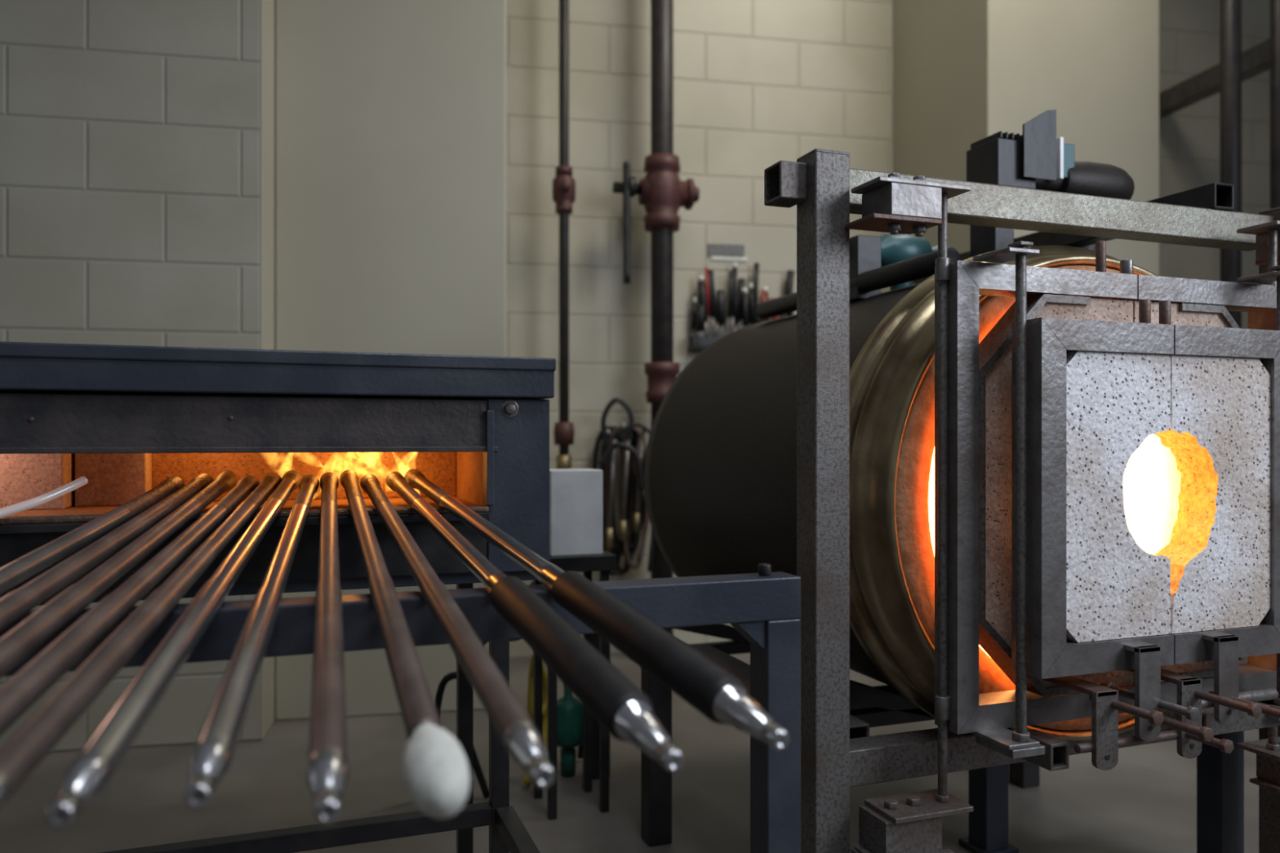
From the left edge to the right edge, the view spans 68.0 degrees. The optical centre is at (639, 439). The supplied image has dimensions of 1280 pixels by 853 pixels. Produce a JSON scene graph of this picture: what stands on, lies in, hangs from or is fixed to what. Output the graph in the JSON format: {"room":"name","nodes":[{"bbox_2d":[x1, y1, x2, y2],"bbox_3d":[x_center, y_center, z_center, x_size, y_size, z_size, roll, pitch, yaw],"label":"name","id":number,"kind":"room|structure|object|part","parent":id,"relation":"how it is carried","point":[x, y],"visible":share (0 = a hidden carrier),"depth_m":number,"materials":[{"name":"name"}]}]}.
{"room":"glassblowing workshop","nodes":[
{"label":"glassblowing workshop","id":0,"kind":"room"},
{"bbox_2d":[0,0,275,752],"bbox_3d":[-3.885,-1.200,2.776,5.432,4.200,0.927,0,0,-11],"label":"wall","id":1,"kind":"structure","parent":0,"point":[137,137],"depth_m":2.78,"materials":[{"name":"brick"}]},
{"bbox_2d":[0,653,1258,852],"bbox_3d":[0.427,0.950,1.752,16.000,0.100,11.000,0,0,-20],"label":"floor","id":2,"kind":"structure","parent":0,"point":[1147,802],"depth_m":2.37,"materials":[{"name":"concrete"}]},
{"bbox_2d":[0,341,555,852],"bbox_3d":[-0.871,0.380,1.601,1.383,1.040,0.456,0,0,-20],"label":"furnace","id":3,"kind":"object","parent":2,"relation":"on","point":[126,420],"visible":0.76,"depth_m":1.53,"materials":[{"name":"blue metal"}]},
{"bbox_3d":[-0.871,-0.106,1.601,1.383,0.068,0.456,0,0,-20],"label":"lid","id":4,"kind":"part","parent":3,"relation":"part of","materials":[{"name":"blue metal"}]},
{"bbox_2d":[275,0,506,720],"bbox_3d":[-0.877,-1.200,3.461,0.734,4.200,0.730,0,0,-11],"label":"pilaster","id":5,"kind":"object","parent":2,"relation":"on","point":[390,115],"visible":0.59,"depth_m":3.10,"materials":[{"name":"paint"}]},
{"bbox_2d":[0,563,800,852],"bbox_3d":[-0.515,0.536,1.275,1.405,0.728,0.448,0,0,-20],"label":"rack","id":6,"kind":"object","parent":2,"relation":"on","point":[763,606],"visible":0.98,"depth_m":1.26,"materials":[{"name":"metal"}]},
{"bbox_2d":[0,476,88,518],"bbox_3d":[-0.980,0.121,1.155,0.023,0.130,0.672,0,0,21],"label":"rod","id":7,"kind":"object","parent":6,"relation":"on","point":[51,495],"visible":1,"depth_m":1.41,"materials":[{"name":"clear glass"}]},
{"bbox_2d":[0,475,184,594],"bbox_3d":[-0.714,0.160,1.040,0.287,0.200,1.047,0,0,-20],"label":"blowpipe","id":8,"kind":"object","parent":6,"relation":"on","point":[12,574],"depth_m":1.24,"materials":[{"name":"brown metal"}]},
{"bbox_2d":[0,473,213,632],"bbox_3d":[-0.662,0.158,1.069,0.256,0.203,1.066,0,0,-20],"label":"blowpipe","id":9,"kind":"object","parent":6,"relation":"on","point":[16,604],"depth_m":1.15,"materials":[{"name":"brown metal"}]},
{"bbox_2d":[0,471,237,678],"bbox_3d":[-0.618,0.157,1.096,0.227,0.207,1.086,0,0,-20],"label":"blowpipe","id":10,"kind":"object","parent":6,"relation":"on","point":[24,638],"depth_m":1.05,"materials":[{"name":"brown metal"}]},
{"bbox_2d":[0,475,258,736],"bbox_3d":[-0.569,0.160,1.092,0.209,0.200,1.046,0,0,-20],"label":"blowpipe","id":11,"kind":"object","parent":6,"relation":"on","point":[19,694],"depth_m":0.94,"materials":[{"name":"brown metal"}]},
{"bbox_2d":[0,472,281,808],"bbox_3d":[-0.532,0.158,1.116,0.196,0.203,1.065,0,0,-20],"label":"blowpipe","id":12,"kind":"object","parent":6,"relation":"on","point":[20,755],"depth_m":0.85,"materials":[{"name":"brown metal"}]},
{"bbox_2d":[46,470,302,828],"bbox_3d":[-0.494,0.155,1.150,0.166,0.204,1.067,0,0,-20],"label":"blowpipe","id":13,"kind":"object","parent":6,"relation":"on","point":[97,762],"depth_m":0.81,"materials":[{"name":"metal"}]},
{"bbox_2d":[184,474,319,808],"bbox_3d":[-0.437,0.158,1.152,0.113,0.196,1.022,0,0,-20],"label":"blowpipe","id":14,"kind":"object","parent":6,"relation":"on","point":[213,753],"depth_m":0.84,"materials":[{"name":"metal"}]},
{"bbox_2d":[307,471,348,824],"bbox_3d":[-0.379,0.160,1.162,0.064,0.207,1.083,0,0,-20],"label":"blowpipe","id":15,"kind":"object","parent":6,"relation":"on","point":[327,766],"depth_m":0.83,"materials":[{"name":"brown metal"}]},
{"bbox_2d":[339,469,470,818],"bbox_3d":[-0.326,0.163,1.187,0.048,0.220,1.112,0,0,-20],"label":"blowpipe","id":16,"kind":"object","parent":6,"relation":"on","point":[436,771],"depth_m":0.80,"materials":[{"name":"brown metal"}]},
{"bbox_2d":[360,474,555,787],"bbox_3d":[-0.277,0.161,1.194,0.080,0.201,1.053,0,0,-20],"label":"blowpipe","id":17,"kind":"object","parent":6,"relation":"on","point":[524,744],"depth_m":0.90,"materials":[{"name":"brown metal"}]},
{"bbox_2d":[385,471,684,771],"bbox_3d":[-0.209,0.159,1.229,0.141,0.205,1.074,0,0,-20],"label":"blowpipe","id":18,"kind":"object","parent":6,"relation":"on","point":[624,710],"depth_m":0.92,"materials":[{"name":"black metal"}]},
{"bbox_2d":[404,469,789,749],"bbox_3d":[-0.153,0.156,1.267,0.203,0.206,1.082,0,0,-20],"label":"blowpipe","id":19,"kind":"object","parent":6,"relation":"on","point":[717,695],"depth_m":0.97,"materials":[{"name":"black metal"}]},
{"bbox_2d":[434,580,582,799],"bbox_3d":[-0.331,0.633,2.484,0.195,0.524,0.480,0,0,34],"label":"hose","id":20,"kind":"object","parent":2,"relation":"on","point":[451,676],"visible":0.23,"depth_m":2.33,"materials":[{"name":"rubber"}]},
{"bbox_2d":[522,654,546,785],"bbox_3d":[-0.269,0.727,2.485,0.069,0.333,0.095,0,0,1],"label":"hose","id":21,"kind":"object","parent":2,"relation":"on","point":[526,780],"visible":0.35,"depth_m":2.50,"materials":[{"name":"black rubber"}]},
{"bbox_2d":[557,684,582,777],"bbox_3d":[-0.193,0.775,2.548,0.088,0.250,0.088,0,0,-20],"label":"canister","id":22,"kind":"object","parent":2,"relation":"on","point":[570,708],"visible":0.75,"depth_m":2.52,"materials":[{"name":"metal"}]},
{"bbox_2d":[533,468,616,820],"bbox_3d":[-0.172,0.486,2.343,0.180,0.827,0.180,0,0,-20],"label":"stand","id":23,"kind":"object","parent":2,"relation":"on","point":[575,495],"visible":0.72,"depth_m":2.29,"materials":[{"name":"metal"}]},
{"bbox_2d":[612,0,699,635],"bbox_3d":[0.064,-1.200,3.833,0.352,4.200,0.163,0,0,-11],"label":"gas pipe","id":24,"kind":"object","parent":2,"relation":"on","point":[661,192],"visible":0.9,"depth_m":3.79,"materials":[{"name":"metal"}]},
{"bbox_2d":[591,109,1279,852],"bbox_3d":[0.599,0.100,2.043,1.127,1.600,1.469,0,0,-20],"label":"furnace","id":25,"kind":"object","parent":2,"relation":"on","point":[1025,490],"visible":0.96,"depth_m":1.51,"materials":[{"name":"metal"}]},
{"bbox_3d":[0.626,-0.444,2.252,0.702,0.512,0.766,0,0,-35],"label":"burner and blower","id":26,"kind":"part","parent":25,"relation":"part of","materials":[{"name":"metal"}]},
{"bbox_3d":[0.813,0.087,1.595,0.725,0.721,0.061,0,0,-20],"label":"door","id":27,"kind":"part","parent":25,"relation":"part of","materials":[{"name":"grey metal"}]},
{"bbox_3d":[0.821,0.087,1.526,0.620,0.762,0.094,0,0,-20],"label":"door","id":28,"kind":"part","parent":25,"relation":"part of","materials":[{"name":"grey stone"}]},
{"bbox_2d":[1219,0,1241,660],"bbox_3d":[2.166,-1.200,3.477,0.067,4.200,0.067,0,0,-11],"label":"standpipe","id":29,"kind":"object","parent":2,"relation":"on","point":[1230,11],"visible":0.33,"depth_m":3.45,"materials":[{"name":"metal"}]},
{"bbox_2d":[1270,0,1279,208],"bbox_3d":[2.373,-1.200,3.517,0.059,4.200,0.059,0,0,-11],"label":"standpipe","id":30,"kind":"object","parent":2,"relation":"on","point":[1274,4],"visible":0.31,"depth_m":3.50,"materials":[{"name":"metal"}]},
{"bbox_2d":[506,0,1270,658],"bbox_3d":[2.388,-1.200,4.570,7.568,4.200,0.200,0,0,-11],"label":"wall","id":31,"kind":"structure","parent":0,"point":[758,84],"depth_m":4.04,"materials":[{"name":"beige brick"}]},
{"bbox_2d":[551,0,575,468],"bbox_3d":[-0.297,-1.200,3.745,0.119,4.200,0.115,0,0,37],"label":"gas pipe","id":32,"kind":"object","parent":31,"relation":"attached to","point":[563,189],"visible":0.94,"depth_m":3.74,"materials":[{"name":"metal"}]},
{"bbox_2d":[592,397,654,576],"bbox_3d":[-0.066,0.196,3.852,0.240,0.733,0.273,0,0,-11],"label":"hoses","id":33,"kind":"object","parent":31,"relation":"attached to","point":[631,442],"visible":0.9,"depth_m":3.80,"materials":[{"name":"black rubber"}]},
{"bbox_2d":[707,243,747,261],"bbox_3d":[0.377,-0.806,4.073,0.175,0.068,0.008,0,0,-11],"label":"wall label","id":34,"kind":"object","parent":31,"relation":"attached to","point":[726,251],"visible":1,"depth_m":4.07,"materials":[{"name":"white"}]},
{"bbox_2d":[687,262,794,351],"bbox_3d":[0.441,-0.568,4.032,0.464,0.376,0.108,0,0,-11],"label":"tool rack","id":35,"kind":"object","parent":31,"relation":"attached to","point":[737,301],"visible":0.69,"depth_m":4.01,"materials":[{"name":"metal"}]},
{"bbox_2d":[893,0,1159,284],"bbox_3d":[1.550,-1.200,3.913,0.718,4.200,0.770,0,0,-11],"label":"pilaster","id":36,"kind":"object","parent":31,"relation":"attached to","point":[966,73],"visible":0.16,"depth_m":3.58,"materials":[{"name":"paint"}]},
{"bbox_2d":[1159,38,1270,117],"bbox_3d":[2.663,-1.565,3.278,0.080,0.090,2.420,0,0,-11],"label":"cable trunking","id":37,"kind":"object","parent":31,"relation":"attached to","point":[1255,60],"visible":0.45,"depth_m":4.14,"materials":[{"name":"grey metal"}]}
]}

